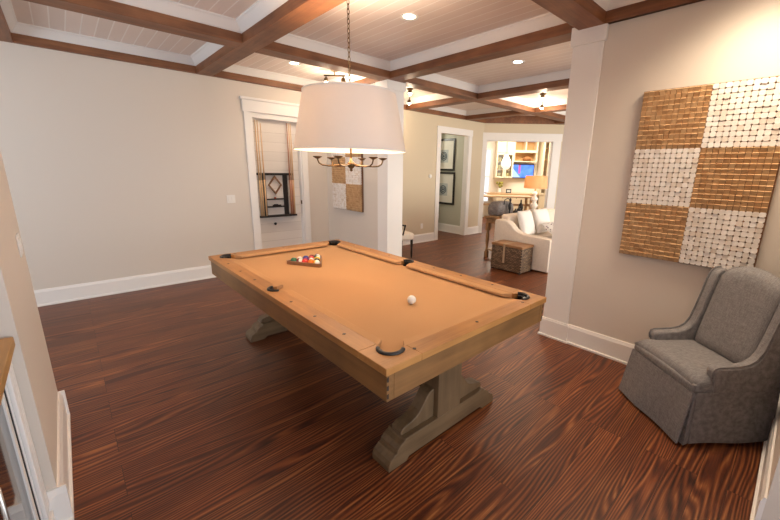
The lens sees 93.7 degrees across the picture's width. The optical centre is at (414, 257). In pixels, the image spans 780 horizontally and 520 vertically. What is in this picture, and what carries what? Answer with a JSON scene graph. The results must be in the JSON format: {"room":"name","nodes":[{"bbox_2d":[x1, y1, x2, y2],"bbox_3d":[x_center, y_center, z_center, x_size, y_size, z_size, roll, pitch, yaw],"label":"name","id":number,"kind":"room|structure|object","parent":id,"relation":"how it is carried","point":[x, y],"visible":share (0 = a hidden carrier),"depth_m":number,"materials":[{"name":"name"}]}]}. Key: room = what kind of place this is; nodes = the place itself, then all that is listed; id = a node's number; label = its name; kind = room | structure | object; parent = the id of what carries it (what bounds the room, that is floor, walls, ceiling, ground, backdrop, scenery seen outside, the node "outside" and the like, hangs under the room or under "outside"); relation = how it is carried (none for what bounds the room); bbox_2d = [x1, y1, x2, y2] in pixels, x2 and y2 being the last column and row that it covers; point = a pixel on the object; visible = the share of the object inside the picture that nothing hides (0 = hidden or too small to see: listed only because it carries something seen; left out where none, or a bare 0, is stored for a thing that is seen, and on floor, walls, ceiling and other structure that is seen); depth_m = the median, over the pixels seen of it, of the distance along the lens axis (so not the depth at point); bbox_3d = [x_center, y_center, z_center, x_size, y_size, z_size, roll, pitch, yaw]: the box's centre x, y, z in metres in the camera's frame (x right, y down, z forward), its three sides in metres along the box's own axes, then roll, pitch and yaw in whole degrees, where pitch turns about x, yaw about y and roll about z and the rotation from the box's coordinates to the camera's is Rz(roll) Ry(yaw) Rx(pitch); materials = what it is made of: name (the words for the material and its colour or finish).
{"room":"games hall","nodes":[
{"label":"games hall","id":0,"kind":"room"},
{"bbox_2d":[0,151,57,490],"bbox_3d":[-2.159,-0.252,1.419,0.725,2.930,0.950,-11,18,-42],"label":"wall","id":1,"kind":"structure","parent":0,"point":[20,320],"depth_m":1.64,"materials":[{"name":"beige paint"}]},
{"bbox_2d":[0,6,12,42],"bbox_3d":[-1.454,-1.518,0.848,0.200,0.190,7.750,-11,18,-42],"label":"trim","id":2,"kind":"structure","parent":1,"relation":"attached to","point":[5,34],"depth_m":3.34,"materials":[{"name":"brown wood"}]},
{"bbox_2d":[15,233,22,256],"bbox_3d":[-2.086,-0.070,1.928,0.010,0.116,0.116,-11,18,-42],"label":"light switch","id":3,"kind":"object","parent":1,"relation":"attached to","point":[18,239],"visible":1,"depth_m":1.90,"materials":[{"name":"white plastic"}]},
{"bbox_2d":[46,390,73,519],"bbox_3d":[-2.177,1.077,1.752,0.755,0.190,1.010,-11,18,-42],"label":"baseboard","id":4,"kind":"structure","parent":1,"relation":"attached to","point":[60,498],"depth_m":1.81,"materials":[{"name":"white paint"}]},
{"bbox_2d":[111,0,287,32],"bbox_3d":[-1.411,-1.858,2.087,1.620,0.097,2.455,-11,18,-42],"label":"trim","id":5,"kind":"structure","parent":1,"relation":"attached to","point":[260,9],"depth_m":3.15,"materials":[{"name":"white paint"}]},
{"bbox_2d":[0,41,328,289],"bbox_3d":[-3.928,-0.966,4.202,6.780,2.930,0.160,-11,18,-42],"label":"wall","id":6,"kind":"structure","parent":0,"point":[114,169],"depth_m":4.43,"materials":[{"name":"beige paint"}]},
{"bbox_2d":[0,0,222,65],"bbox_3d":[-2.904,-2.263,3.624,1.620,0.097,1.475,-11,18,-42],"label":"trim","id":7,"kind":"structure","parent":6,"relation":"attached to","point":[207,49],"depth_m":4.01,"materials":[{"name":"white paint"}]},
{"bbox_2d":[34,265,215,306],"bbox_3d":[-3.946,0.394,4.408,6.630,0.190,0.030,-11,18,-42],"label":"baseboard","id":8,"kind":"structure","parent":6,"relation":"attached to","point":[56,295],"depth_m":4.60,"materials":[{"name":"white paint"}]},
{"bbox_2d":[226,195,235,202],"bbox_3d":[-2.678,-0.861,5.322,0.116,0.116,0.010,-11,18,-42],"label":"light switch","id":9,"kind":"object","parent":6,"relation":"attached to","point":[230,198],"visible":1,"depth_m":5.32,"materials":[{"name":"white plastic"}]},
{"bbox_2d":[11,33,484,122],"bbox_3d":[-2.197,-2.623,5.332,10.900,0.190,0.100,-11,18,-42],"label":"trim","id":10,"kind":"structure","parent":6,"relation":"attached to","point":[17,38],"depth_m":4.36,"materials":[{"name":"brown wood"}]},
{"bbox_2d":[196,0,346,76],"bbox_3d":[-0.130,-1.785,2.063,0.195,0.190,7.750,-11,18,-42],"label":"trim","id":11,"kind":"structure","parent":6,"relation":"attached to","point":[292,14],"depth_m":3.21,"materials":[{"name":"brown wood"}]},
{"bbox_2d":[239,96,311,249],"bbox_3d":[-2.140,-1.122,5.808,1.040,2.558,0.135,-11,18,-42],"label":"trim","id":12,"kind":"structure","parent":6,"relation":"attached to","point":[250,105],"depth_m":5.56,"materials":[{"name":"white paint"}]},
{"bbox_2d":[252,118,302,248],"bbox_3d":[-2.214,-1.049,5.904,0.760,2.360,0.075,-11,18,-42],"label":"door","id":13,"kind":"structure","parent":6,"relation":"in","point":[287,231],"depth_m":5.84,"materials":[{"name":"white wood"}]},
{"bbox_2d":[256,173,296,217],"bbox_3d":[-2.196,-1.003,5.813,0.610,0.685,0.092,-11,18,-42],"label":"cue rack","id":14,"kind":"object","parent":13,"relation":"attached to","point":[284,175],"visible":0.77,"depth_m":5.87,"materials":[{"name":"black wood"}]},
{"bbox_2d":[254,119,262,215],"bbox_3d":[-2.364,-1.347,5.520,0.025,1.430,0.025,-11,18,-42],"label":"pool cue","id":15,"kind":"object","parent":14,"relation":"in","point":[254,119],"visible":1,"depth_m":5.54,"materials":[{"name":"brown wood"}]},
{"bbox_2d":[256,119,264,215],"bbox_3d":[-2.340,-1.352,5.542,0.025,1.430,0.025,-11,18,-42],"label":"pool cue","id":16,"kind":"object","parent":14,"relation":"in","point":[256,119],"visible":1,"depth_m":5.56,"materials":[{"name":"brown wood"}]},
{"bbox_2d":[260,122,267,215],"bbox_3d":[-2.308,-1.339,5.577,0.025,1.390,0.025,-11,18,-42],"label":"pool cue","id":17,"kind":"object","parent":14,"relation":"in","point":[260,122],"visible":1,"depth_m":5.59,"materials":[{"name":"brown wood"}]},
{"bbox_2d":[268,176,281,193],"bbox_3d":[-2.211,-1.157,5.780,0.219,0.292,0.030,-11,18,-42],"label":"rack","id":18,"kind":"object","parent":14,"relation":"hanging from","point":[272,179],"visible":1,"depth_m":5.77,"materials":[{"name":"brown wood"}]},
{"bbox_2d":[260,214,296,217],"bbox_3d":[-2.203,-0.683,5.890,0.610,0.027,0.092,-11,19,-42],"label":"shelf","id":19,"kind":"object","parent":14,"relation":"attached to","point":[280,215],"depth_m":5.85,"materials":[{"name":"white wood"}]},
{"bbox_2d":[286,122,292,213],"bbox_3d":[-2.009,-1.418,5.846,0.025,1.430,0.025,-11,18,-42],"label":"pool cue","id":20,"kind":"object","parent":14,"relation":"in","point":[286,122],"visible":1,"depth_m":5.86,"materials":[{"name":"brown wood"}]},
{"bbox_2d":[288,122,293,213],"bbox_3d":[-1.987,-1.423,5.866,0.025,1.430,0.025,-11,18,-42],"label":"pool cue","id":21,"kind":"object","parent":14,"relation":"in","point":[288,122],"visible":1,"depth_m":5.87,"materials":[{"name":"brown wood"}]},
{"bbox_2d":[290,123,295,213],"bbox_3d":[-1.967,-1.427,5.884,0.025,1.430,0.025,-11,18,-42],"label":"pool cue","id":22,"kind":"object","parent":14,"relation":"in","point":[290,123],"visible":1,"depth_m":5.90,"materials":[{"name":"brown wood"}]},
{"bbox_2d":[11,0,572,115],"bbox_3d":[1.074,-3.063,6.903,18.300,0.080,14.600,-11,18,-42],"label":"ceiling","id":23,"kind":"structure","parent":0,"point":[377,29],"depth_m":3.68,"materials":[{"name":"white wood"}]},
{"bbox_2d":[287,61,300,65],"bbox_3d":[-1.589,-2.570,4.815,0.170,0.012,0.170,-11,18,-42],"label":"recessed light","id":24,"kind":"object","parent":23,"relation":"in","point":[291,62],"visible":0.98,"depth_m":4.82,"materials":[{"name":"white plastic"}]},
{"bbox_2d":[324,70,345,81],"bbox_3d":[-1.122,-2.541,5.120,0.308,0.184,0.110,1,14,-1],"label":"ceiling light","id":25,"kind":"object","parent":23,"relation":"attached to","point":[343,76],"visible":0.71,"depth_m":5.11,"materials":[{"name":"brown metal"}]},
{"bbox_2d":[293,3,405,171],"bbox_3d":[-0.454,-1.210,2.550,0.804,1.179,0.804,-11,18,-42],"label":"pendant lamp","id":26,"kind":"object","parent":23,"relation":"hanging from","point":[350,117],"visible":1,"depth_m":2.30,"materials":[{"name":"fabric"}]},
{"bbox_2d":[400,13,418,20],"bbox_3d":[-0.048,-2.162,3.271,0.170,0.012,0.170,-11,18,-42],"label":"recessed light","id":27,"kind":"object","parent":23,"relation":"in","point":[408,15],"visible":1,"depth_m":3.27,"materials":[{"name":"white plastic"}]},
{"bbox_2d":[407,87,412,104],"bbox_3d":[-0.083,-2.783,6.207,0.110,0.184,0.968,1,14,-2],"label":"ceiling light","id":28,"kind":"object","parent":23,"relation":"attached to","point":[409,89],"visible":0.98,"depth_m":6.14,"materials":[{"name":"brown metal"}]},
{"bbox_2d":[274,12,565,70],"bbox_3d":[-0.076,-2.127,3.313,1.655,0.097,2.455,-11,18,-42],"label":"trim","id":29,"kind":"structure","parent":23,"relation":"attached to","point":[547,20],"depth_m":3.89,"materials":[{"name":"white paint"}]},
{"bbox_2d":[404,94,451,104],"bbox_3d":[-0.235,-2.808,6.106,1.650,0.097,1.525,-11,18,-42],"label":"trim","id":30,"kind":"structure","parent":23,"relation":"attached to","point":[432,97],"depth_m":6.77,"materials":[{"name":"white paint"}]},
{"bbox_2d":[416,69,570,92],"bbox_3d":[1.274,-2.399,4.552,1.650,0.097,2.455,-11,18,-42],"label":"trim","id":31,"kind":"structure","parent":23,"relation":"attached to","point":[565,74],"depth_m":5.38,"materials":[{"name":"white paint"}]},
{"bbox_2d":[501,143,510,168],"bbox_3d":[2.810,-3.340,11.059,0.300,1.270,0.300,2,14,1],"label":"glass pendant","id":32,"kind":"object","parent":23,"relation":"hanging from","point":[506,162],"visible":0.97,"depth_m":11.06,"materials":[{"name":"white glass"}]},
{"bbox_2d":[511,60,524,63],"bbox_3d":[1.287,-2.444,4.550,0.170,0.012,0.170,-11,18,-42],"label":"recessed light","id":33,"kind":"object","parent":23,"relation":"in","point":[515,61],"visible":1,"depth_m":4.55,"materials":[{"name":"white plastic"}]},
{"bbox_2d":[499,96,566,107],"bbox_3d":[2.622,-2.670,5.789,1.650,0.097,2.455,-11,18,-42],"label":"trim","id":34,"kind":"structure","parent":23,"relation":"attached to","point":[515,99],"depth_m":6.87,"materials":[{"name":"white paint"}]},
{"bbox_2d":[540,92,545,108],"bbox_3d":[2.235,-2.774,6.375,0.110,0.184,1.068,6,14,17],"label":"ceiling light","id":35,"kind":"object","parent":23,"relation":"attached to","point":[542,94],"visible":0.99,"depth_m":6.31,"materials":[{"name":"brown metal"}]},
{"bbox_2d":[553,111,565,114],"bbox_3d":[3.988,-2.945,7.043,1.700,0.097,2.455,-11,18,-42],"label":"trim","id":36,"kind":"structure","parent":23,"relation":"attached to","point":[560,112],"depth_m":7.93,"materials":[{"name":"white paint"}]},
{"bbox_2d":[326,83,377,249],"bbox_3d":[-0.970,-1.305,5.861,0.150,2.930,1.425,-11,18,-42],"label":"wall","id":37,"kind":"structure","parent":0,"point":[359,228],"depth_m":5.77,"materials":[{"name":"beige paint"}]},
{"bbox_2d":[223,64,365,85],"bbox_3d":[-1.568,-2.532,4.849,1.655,0.097,1.475,-11,18,-42],"label":"trim","id":38,"kind":"structure","parent":37,"relation":"attached to","point":[238,69],"depth_m":5.31,"materials":[{"name":"white paint"}]},
{"bbox_2d":[24,0,564,121],"bbox_3d":[-0.679,-2.400,4.549,12.000,0.190,0.215,-11,18,-42],"label":"ceiling beam","id":39,"kind":"structure","parent":37,"relation":"attached to","point":[106,9],"depth_m":3.49,"materials":[{"name":"brown wood"}]},
{"bbox_2d":[331,153,363,211],"bbox_3d":[-1.087,-1.393,5.812,0.056,1.252,0.839,-11,18,-42],"label":"wall art","id":40,"kind":"object","parent":37,"relation":"attached to","point":[347,192],"visible":0.61,"depth_m":5.80,"materials":[{"name":"brown"}]},
{"bbox_2d":[375,79,405,256],"bbox_3d":[-0.356,-1.160,5.321,0.342,2.930,0.282,-11,18,-42],"label":"column","id":41,"kind":"structure","parent":37,"relation":"attached to","point":[390,173],"depth_m":5.28,"materials":[{"name":"white paint"}]},
{"bbox_2d":[38,217,763,519],"bbox_3d":[1.012,-0.153,7.610,18.300,0.050,14.600,-11,18,-42],"label":"floor","id":42,"kind":"structure","parent":0,"point":[175,414],"depth_m":2.27,"materials":[{"name":"brown wood"}]},
{"bbox_2d":[0,337,55,519],"bbox_3d":[-1.229,0.965,0.726,0.633,0.932,1.747,-11,18,-42],"label":"bar cabinet","id":43,"kind":"object","parent":42,"relation":"on","point":[23,495],"visible":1,"depth_m":1.38,"materials":[{"name":"white paint"}]},
{"bbox_2d":[0,337,14,404],"bbox_3d":[-1.213,0.533,0.614,0.633,0.040,1.728,-11,19,-42],"label":"countertop","id":44,"kind":"structure","parent":43,"relation":"on","point":[7,345],"depth_m":1.28,"materials":[{"name":"brown wood"}]},
{"bbox_2d":[208,239,546,472],"bbox_3d":[-0.507,0.503,2.946,1.355,0.812,2.560,-11,18,-42],"label":"pool table","id":45,"kind":"object","parent":42,"relation":"on","point":[354,310],"visible":0.98,"depth_m":2.23,"materials":[{"name":"brown wood"}]},
{"bbox_2d":[228,258,282,288],"bbox_3d":[-1.284,0.111,2.894,0.052,0.033,1.033,-11,19,-42],"label":"cushion","id":46,"kind":"object","parent":45,"relation":"on","point":[276,285],"depth_m":2.78,"materials":[{"name":"brown fabric"}]},
{"bbox_2d":[235,243,327,258],"bbox_3d":[-1.283,-0.076,3.665,0.965,0.033,0.052,-11,19,-42],"label":"cushion","id":47,"kind":"object","parent":45,"relation":"on","point":[257,254],"depth_m":3.61,"materials":[{"name":"brown fabric"}]},
{"bbox_2d":[286,255,321,267],"bbox_3d":[-0.911,0.038,3.231,0.340,0.031,0.304,-11,18,-42],"label":"triangle","id":48,"kind":"object","parent":45,"relation":"on","point":[288,261],"visible":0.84,"depth_m":3.16,"materials":[{"name":"brown wood"}]},
{"bbox_2d":[284,290,381,346],"bbox_3d":[-0.506,0.323,2.093,0.052,0.033,1.033,-11,19,-42],"label":"cushion","id":49,"kind":"object","parent":45,"relation":"on","point":[333,317],"depth_m":1.98,"materials":[{"name":"brown fabric"}]},
{"bbox_2d":[337,243,400,264],"bbox_3d":[-0.492,-0.048,3.621,0.052,0.033,1.033,-11,19,-42],"label":"cushion","id":50,"kind":"object","parent":45,"relation":"on","point":[359,251],"depth_m":3.55,"materials":[{"name":"brown fabric"}]},
{"bbox_2d":[407,295,415,303],"bbox_3d":[-0.019,0.265,2.321,0.057,0.057,0.057,-11,18,-42],"label":"cue ball","id":51,"kind":"object","parent":45,"relation":"on","point":[411,299],"visible":1,"depth_m":2.30,"materials":[{"name":"white plastic"}]},
{"bbox_2d":[403,299,513,345],"bbox_3d":[0.286,0.350,2.049,0.965,0.033,0.052,-11,19,-42],"label":"cushion","id":52,"kind":"object","parent":45,"relation":"on","point":[445,327],"depth_m":1.96,"materials":[{"name":"brown fabric"}]},
{"bbox_2d":[406,264,511,297],"bbox_3d":[0.286,0.163,2.820,0.052,0.033,1.033,-11,19,-42],"label":"cushion","id":53,"kind":"object","parent":45,"relation":"on","point":[459,281],"depth_m":2.74,"materials":[{"name":"brown fabric"}]},
{"bbox_2d":[402,225,413,257],"bbox_3d":[-0.365,-0.475,6.743,0.575,0.926,0.520,-6,16,-28],"label":"chair","id":54,"kind":"object","parent":42,"relation":"on","point":[406,235],"visible":0.32,"depth_m":6.66,"materials":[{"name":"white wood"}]},
{"bbox_2d":[484,215,501,256],"bbox_3d":[2.227,-0.544,7.538,2.250,0.795,0.340,-11,18,-42],"label":"console table","id":55,"kind":"object","parent":42,"relation":"on","point":[490,218],"visible":0.28,"depth_m":6.84,"materials":[{"name":"brown wood"}]},
{"bbox_2d":[488,198,513,215],"bbox_3d":[1.650,-0.987,6.925,0.540,0.328,0.259,-11,18,-42],"label":"woven basket","id":56,"kind":"object","parent":55,"relation":"on","point":[496,208],"visible":0.87,"depth_m":6.79,"materials":[{"name":"grey wicker"}]},
{"bbox_2d":[508,198,511,212],"bbox_3d":[1.781,-0.959,6.819,0.090,0.330,0.088,-11,18,-42],"label":"figurine","id":57,"kind":"object","parent":55,"relation":"on","point":[510,199],"visible":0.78,"depth_m":6.79,"materials":[{"name":"black metal"}]},
{"bbox_2d":[524,175,547,210],"bbox_3d":[2.557,-1.375,7.752,0.480,0.730,0.480,-11,18,-42],"label":"table lamp","id":58,"kind":"object","parent":55,"relation":"on","point":[531,182],"visible":0.94,"depth_m":7.54,"materials":[{"name":"fabric"}]},
{"bbox_2d":[483,194,531,210],"bbox_3d":[2.636,-1.433,11.012,1.700,0.900,0.700,2,14,1],"label":"kitchen table","id":59,"kind":"object","parent":42,"relation":"on","point":[526,197],"visible":0.25,"depth_m":10.81,"materials":[{"name":"brown wood"}]},
{"bbox_2d":[491,240,533,274],"bbox_3d":[1.613,-0.028,6.077,0.372,0.455,0.580,-11,18,-42],"label":"chest","id":60,"kind":"object","parent":42,"relation":"on","point":[512,256],"visible":1,"depth_m":5.93,"materials":[{"name":"wicker"}]},
{"bbox_2d":[492,194,537,210],"bbox_3d":[3.437,-1.777,12.629,1.400,0.840,0.605,2,14,1],"label":"base cabinet","id":61,"kind":"object","parent":42,"relation":"on","point":[514,200],"visible":0.24,"depth_m":12.32,"materials":[{"name":"beige paint"}]},
{"bbox_2d":[484,192,538,194],"bbox_3d":[3.312,-2.210,12.531,1.730,0.040,0.620,2,14,1],"label":"countertop","id":62,"kind":"structure","parent":61,"relation":"on","point":[496,193],"depth_m":12.25,"materials":[{"name":"brown wood"}]},
{"bbox_2d":[496,181,502,192],"bbox_3d":[2.895,-2.419,12.450,0.264,0.386,0.192,2,14,1],"label":"flower vase","id":63,"kind":"object","parent":62,"relation":"on","point":[499,185],"visible":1,"depth_m":12.41,"materials":[{"name":"white ceramic"}]},
{"bbox_2d":[494,209,554,272],"bbox_3d":[2.546,-0.416,6.859,2.110,0.840,1.060,-11,18,-42],"label":"sofa","id":64,"kind":"object","parent":42,"relation":"on","point":[506,228],"visible":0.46,"depth_m":6.18,"materials":[{"name":"white fabric"}]},
{"bbox_2d":[517,209,534,234],"bbox_3d":[1.991,-0.625,6.492,0.227,0.436,0.464,13,18,39],"label":"throw pillow","id":65,"kind":"object","parent":64,"relation":"on","point":[525,218],"visible":0.9,"depth_m":6.36,"materials":[{"name":"white fabric"}]},
{"bbox_2d":[533,208,549,233],"bbox_3d":[2.395,-0.707,6.863,0.464,0.436,0.226,-10,17,-38],"label":"throw pillow","id":66,"kind":"object","parent":64,"relation":"on","point":[540,216],"visible":0.82,"depth_m":6.74,"materials":[{"name":"white fabric"}]},
{"bbox_2d":[532,233,551,238],"bbox_3d":[2.298,-0.291,6.489,0.885,0.140,0.770,-11,19,-42],"label":"seat cushion","id":67,"kind":"object","parent":64,"relation":"on","point":[545,235],"depth_m":6.72,"materials":[{"name":"white fabric"}]},
{"bbox_2d":[542,222,553,233],"bbox_3d":[2.571,-0.495,6.508,0.460,0.260,0.414,-8,16,-34],"label":"throw pillow","id":68,"kind":"object","parent":64,"relation":"on","point":[548,226],"visible":0.27,"depth_m":6.45,"materials":[{"name":"fabric"}]},
{"bbox_2d":[536,142,550,208],"bbox_3d":[4.657,-2.655,12.411,0.900,2.700,0.560,2,14,1],"label":"tall cabinet","id":69,"kind":"object","parent":42,"relation":"on","point":[544,147],"visible":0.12,"depth_m":12.33,"materials":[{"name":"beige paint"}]},
{"bbox_2d":[619,266,779,444],"bbox_3d":[1.882,0.562,2.395,0.626,1.029,0.610,0,14,-4],"label":"armchair","id":70,"kind":"object","parent":42,"relation":"on","point":[713,376],"visible":1,"depth_m":2.25,"materials":[{"name":"grey fabric"}]},
{"bbox_2d":[402,110,484,234],"bbox_3d":[0.096,-1.785,7.935,4.320,2.930,0.120,-11,18,-42],"label":"wall","id":71,"kind":"structure","parent":0,"point":[419,129],"depth_m":7.97,"materials":[{"name":"beige paint"}]},
{"bbox_2d":[403,226,478,244],"bbox_3d":[0.119,-0.440,8.206,4.320,0.190,0.030,-11,18,-42],"label":"baseboard","id":72,"kind":"structure","parent":71,"relation":"attached to","point":[425,237],"depth_m":8.35,"materials":[{"name":"white paint"}]},
{"bbox_2d":[434,125,472,239],"bbox_3d":[0.881,-1.750,8.687,1.240,2.540,0.148,-11,18,-42],"label":"trim","id":73,"kind":"structure","parent":71,"relation":"attached to","point":[468,134],"depth_m":8.76,"materials":[{"name":"white paint"}]},
{"bbox_2d":[430,106,511,115],"bbox_3d":[1.113,-3.080,7.344,1.650,0.097,1.525,-11,18,-42],"label":"trim","id":74,"kind":"structure","parent":71,"relation":"attached to","point":[444,109],"depth_m":8.02,"materials":[{"name":"white paint"}]},
{"bbox_2d":[407,78,569,110],"bbox_3d":[2.551,-2.333,4.558,0.200,0.190,7.800,-11,18,-42],"label":"trim","id":75,"kind":"structure","parent":71,"relation":"attached to","point":[564,83],"depth_m":5.70,"materials":[{"name":"brown wood"}]},
{"bbox_2d":[466,104,566,120],"bbox_3d":[3.899,-2.604,5.795,0.200,0.190,7.800,-11,18,-42],"label":"trim","id":76,"kind":"structure","parent":71,"relation":"attached to","point":[557,108],"depth_m":7.62,"materials":[{"name":"brown wood"}]},
{"bbox_2d":[438,134,463,225],"bbox_3d":[-0.324,-2.173,9.496,1.870,2.930,2.800,-11,18,-42],"label":"wall","id":77,"kind":"structure","parent":0,"point":[448,214],"depth_m":9.30,"materials":[{"name":"beige paint"}]},
{"bbox_2d":[439,172,454,204],"bbox_3d":[0.749,-1.839,9.595,0.028,0.825,0.775,-11,18,-42],"label":"framed print","id":78,"kind":"object","parent":77,"relation":"attached to","point":[447,179],"visible":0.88,"depth_m":9.49,"materials":[{"name":"black"}]},
{"bbox_2d":[440,138,455,170],"bbox_3d":[0.757,-2.658,9.407,0.028,0.785,0.745,-11,18,-42],"label":"framed print","id":79,"kind":"object","parent":77,"relation":"attached to","point":[448,146],"visible":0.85,"depth_m":9.31,"materials":[{"name":"black"}]},
{"bbox_2d":[438,223,459,233],"bbox_3d":[-0.311,-0.841,9.775,1.630,0.210,2.680,-11,18,-42],"label":"baseboard","id":80,"kind":"structure","parent":77,"relation":"attached to","point":[449,228],"depth_m":9.65,"materials":[{"name":"white paint"}]},
{"bbox_2d":[483,141,538,216],"bbox_3d":[3.329,-2.490,11.125,5.720,2.930,3.480,2,14,1],"label":"wall","id":81,"kind":"structure","parent":0,"point":[516,185],"depth_m":12.76,"materials":[{"name":"beige paint"}]},
{"bbox_2d":[483,149,492,202],"bbox_3d":[2.370,-2.865,12.753,0.600,1.850,0.080,2,14,1],"label":"window","id":82,"kind":"structure","parent":81,"relation":"in","point":[491,150],"depth_m":12.72,"materials":[{"name":"white paint"}]},
{"bbox_2d":[493,141,514,177],"bbox_3d":[3.034,-3.353,12.384,0.580,1.240,0.395,2,14,1],"label":"upper cabinet","id":83,"kind":"object","parent":81,"relation":"attached to","point":[501,149],"visible":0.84,"depth_m":12.23,"materials":[{"name":"beige paint"}]},
{"bbox_2d":[510,164,534,177],"bbox_3d":[3.690,-2.994,12.574,0.800,0.470,0.161,2,14,1],"label":"television","id":84,"kind":"object","parent":81,"relation":"attached to","point":[519,170],"visible":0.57,"depth_m":12.49,"materials":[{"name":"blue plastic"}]},
{"bbox_2d":[514,142,538,161],"bbox_3d":[3.721,-3.622,12.323,0.780,0.740,0.345,2,14,1],"label":"wall shelf","id":85,"kind":"object","parent":81,"relation":"attached to","point":[522,149],"visible":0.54,"depth_m":12.39,"materials":[{"name":"brown"}]},
{"bbox_2d":[523,156,531,160],"bbox_3d":[3.804,-3.357,12.341,0.300,0.160,0.300,-11,18,-42],"label":"bread basket","id":86,"kind":"object","parent":85,"relation":"on","point":[526,158],"visible":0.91,"depth_m":12.24,"materials":[{"name":"brown wicker"}]},
{"bbox_2d":[484,123,563,208],"bbox_3d":[4.301,-2.036,9.340,5.220,2.930,0.140,2,14,1],"label":"wall","id":87,"kind":"structure","parent":0,"point":[489,127],"depth_m":9.04,"materials":[{"name":"beige paint"}]},
{"bbox_2d":[478,132,562,232],"bbox_3d":[2.638,-1.883,9.416,2.010,2.533,0.168,2,14,1],"label":"trim","id":88,"kind":"structure","parent":87,"relation":"attached to","point":[555,139],"depth_m":9.17,"materials":[{"name":"white paint"}]},
{"bbox_2d":[485,116,563,124],"bbox_3d":[4.307,-3.353,8.913,5.260,0.190,0.070,2,14,1],"label":"trim","id":89,"kind":"structure","parent":87,"relation":"attached to","point":[513,119],"depth_m":8.93,"materials":[{"name":"brown wood"}]},
{"bbox_2d":[568,0,779,344],"bbox_3d":[2.063,-0.481,2.738,0.150,2.930,1.475,-11,18,-42],"label":"wall","id":90,"kind":"structure","parent":0,"point":[620,296],"depth_m":2.86,"materials":[{"name":"beige paint"}]},
{"bbox_2d":[353,0,700,83],"bbox_3d":[1.220,-2.057,3.302,0.200,0.190,7.750,-11,18,-42],"label":"ceiling beam","id":91,"kind":"structure","parent":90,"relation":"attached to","point":[561,33],"depth_m":3.70,"materials":[{"name":"brown wood"}]},
{"bbox_2d":[532,0,605,29],"bbox_3d":[1.912,-2.059,3.371,14.100,0.190,0.210,-11,18,-42],"label":"ceiling beam","id":92,"kind":"structure","parent":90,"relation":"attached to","point":[580,14],"depth_m":2.71,"materials":[{"name":"brown wood"}]},
{"bbox_2d":[538,23,608,343],"bbox_3d":[1.509,-0.649,3.380,0.340,2.930,0.302,-11,18,-42],"label":"column","id":93,"kind":"structure","parent":90,"relation":"attached to","point":[587,44],"depth_m":3.25,"materials":[{"name":"white paint"}]},
{"bbox_2d":[567,324,634,364],"bbox_3d":[1.968,0.863,3.001,0.030,0.190,1.475,-11,18,-42],"label":"baseboard","id":94,"kind":"structure","parent":90,"relation":"attached to","point":[611,348],"depth_m":3.30,"materials":[{"name":"white paint"}]},
{"bbox_2d":[593,0,644,10],"bbox_3d":[1.390,-1.726,1.792,1.640,0.097,1.425,-11,18,-42],"label":"trim","id":95,"kind":"structure","parent":90,"relation":"attached to","point":[607,5],"depth_m":2.77,"materials":[{"name":"white paint"}]},
{"bbox_2d":[605,0,703,23],"bbox_3d":[2.020,-1.808,2.347,0.045,0.190,1.475,-11,18,-42],"label":"trim","id":96,"kind":"structure","parent":90,"relation":"attached to","point":[647,6],"depth_m":2.69,"materials":[{"name":"brown wood"}]},
{"bbox_2d":[619,76,779,268],"bbox_3d":[2.013,-0.573,2.615,0.056,1.252,0.839,-11,18,-42],"label":"wall art","id":97,"kind":"object","parent":90,"relation":"attached to","point":[705,169],"visible":0.99,"depth_m":2.56,"materials":[{"name":"brown"}]},
{"bbox_2d":[761,410,779,519],"bbox_3d":[2.116,-0.229,1.704,1.230,2.930,0.150,-11,18,-42],"label":"wall","id":98,"kind":"structure","parent":0,"point":[771,511],"depth_m":1.64,"materials":[{"name":"beige paint"}]},
{"bbox_2d":[750,396,779,519],"bbox_3d":[2.026,1.085,2.090,1.230,0.190,0.030,-11,18,-42],"label":"baseboard","id":99,"kind":"structure","parent":98,"relation":"attached to","point":[762,484],"depth_m":1.88,"materials":[{"name":"white paint"}]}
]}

